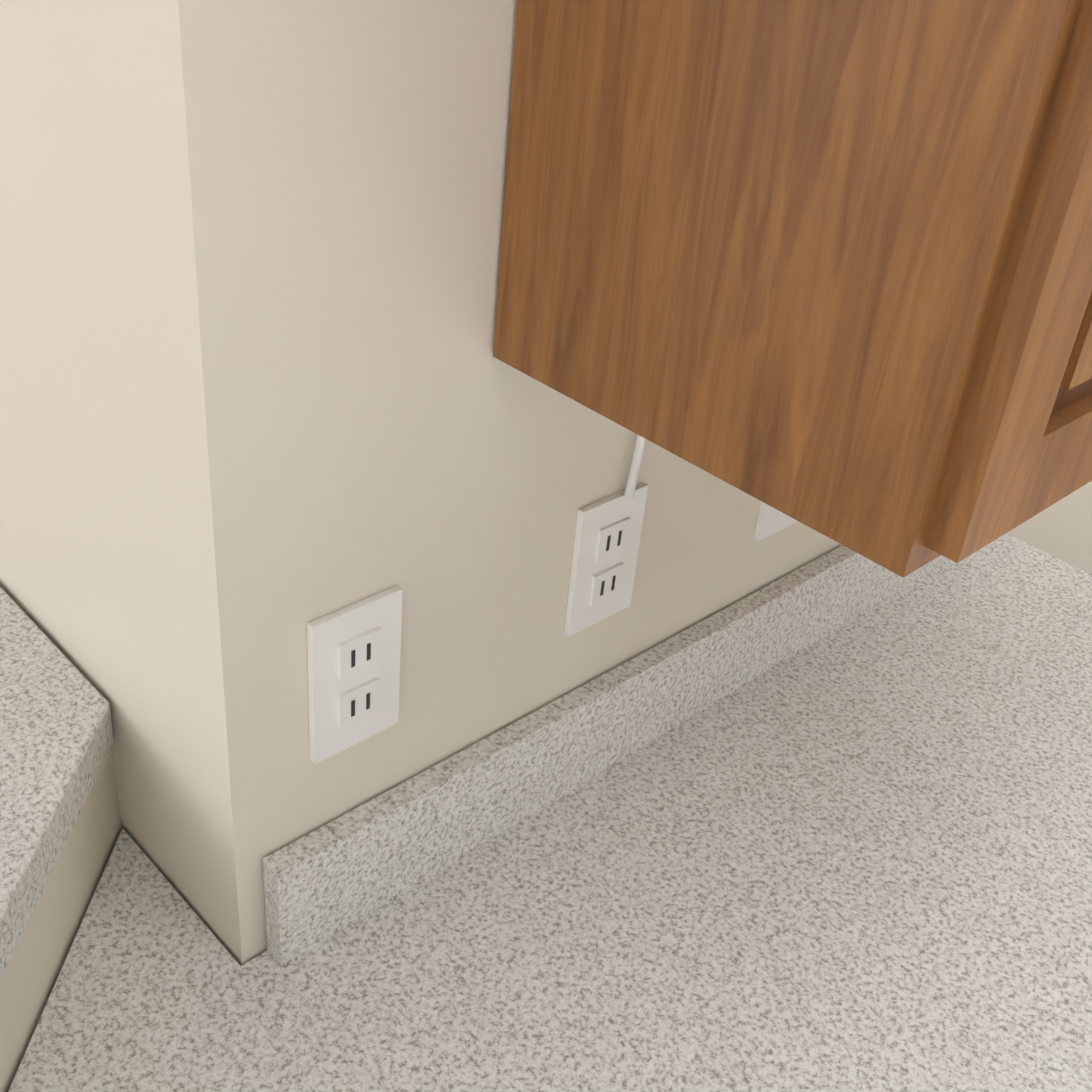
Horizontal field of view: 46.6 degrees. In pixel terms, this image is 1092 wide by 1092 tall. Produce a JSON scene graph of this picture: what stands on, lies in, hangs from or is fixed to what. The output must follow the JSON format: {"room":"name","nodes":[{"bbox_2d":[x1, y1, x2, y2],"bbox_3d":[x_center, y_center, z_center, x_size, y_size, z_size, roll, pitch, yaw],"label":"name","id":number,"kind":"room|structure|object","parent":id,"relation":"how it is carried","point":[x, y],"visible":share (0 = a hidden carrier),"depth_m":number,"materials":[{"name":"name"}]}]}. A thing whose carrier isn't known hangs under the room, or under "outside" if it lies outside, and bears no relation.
{"room":"kitchen","nodes":[
{"label":"kitchen","id":0,"kind":"room"},
{"bbox_2d":[0,750,121,1091],"bbox_3d":[-0.014,1.314,0.171,1.280,1.010,2.829,-24,43,-38],"label":"wall","id":1,"kind":"structure","parent":0,"point":[31,973],"depth_m":0.92,"materials":[{"name":"beige paint"}]},
{"bbox_2d":[0,587,113,979],"bbox_3d":[-0.084,0.926,-0.218,1.595,0.043,2.874,-24,43,-38],"label":"raised bar","id":2,"kind":"object","parent":1,"relation":"on","point":[56,738],"visible":0.96,"depth_m":0.92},
{"bbox_2d":[0,0,1091,965],"bbox_3d":[0.859,-0.845,1.693,3.220,3.150,0.410,-24,43,-38],"label":"wall","id":3,"kind":"structure","parent":0,"point":[264,396],"depth_m":0.80,"materials":[{"name":"beige paint"}]},
{"bbox_2d":[307,585,401,764],"bbox_3d":[-0.132,0.091,0.883,0.074,0.120,0.010,-24,43,-38],"label":"electrical outlet","id":4,"kind":"object","parent":3,"relation":"attached to","point":[354,651],"visible":1,"depth_m":0.88,"materials":[{"name":"white plastic"},{"name":"dark plastic"}]},
{"bbox_2d":[564,482,647,636],"bbox_3d":[0.050,0.012,1.035,0.074,0.120,0.010,-24,43,-38],"label":"electrical outlet","id":5,"kind":"object","parent":3,"relation":"attached to","point":[606,548],"visible":1,"depth_m":1.03,"materials":[{"name":"white plastic"},{"name":"dark plastic"}]},
{"bbox_2d":[753,501,797,540],"bbox_3d":[0.232,-0.067,1.188,0.074,0.120,0.010,-24,43,-38],"label":"electrical outlet","id":6,"kind":"object","parent":3,"relation":"attached to","point":[771,520],"visible":0.06,"depth_m":1.20,"materials":[{"name":"white plastic"}]},
{"bbox_2d":[493,0,1091,577],"bbox_3d":[0.431,-0.576,0.736,0.868,0.943,0.354,-24,43,-38],"label":"upper cabinet","id":7,"kind":"object","parent":3,"relation":"attached to","point":[823,266],"visible":1,"depth_m":0.64,"materials":[{"name":"brown wood"}]},
{"bbox_2d":[624,434,646,498],"bbox_3d":[0.076,-0.104,0.968,0.018,0.153,0.009,-24,43,-38],"label":"cord","id":8,"kind":"object","parent":7,"relation":"hanging from","point":[635,465],"visible":0.41,"depth_m":0.99,"materials":[{"name":"white plastic"}]},
{"bbox_3d":[0.407,1.752,-0.320,0.657,0.874,1.209,-24,43,-38],"label":"base cabinet","id":9,"kind":"object","parent":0,"visible":0},
{"bbox_2d":[8,533,1091,1091],"bbox_3d":[0.547,0.792,0.259,2.170,0.136,2.637,-24,43,-38],"label":"countertop","id":10,"kind":"structure","parent":9,"relation":"on","point":[822,823],"depth_m":1.02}
]}

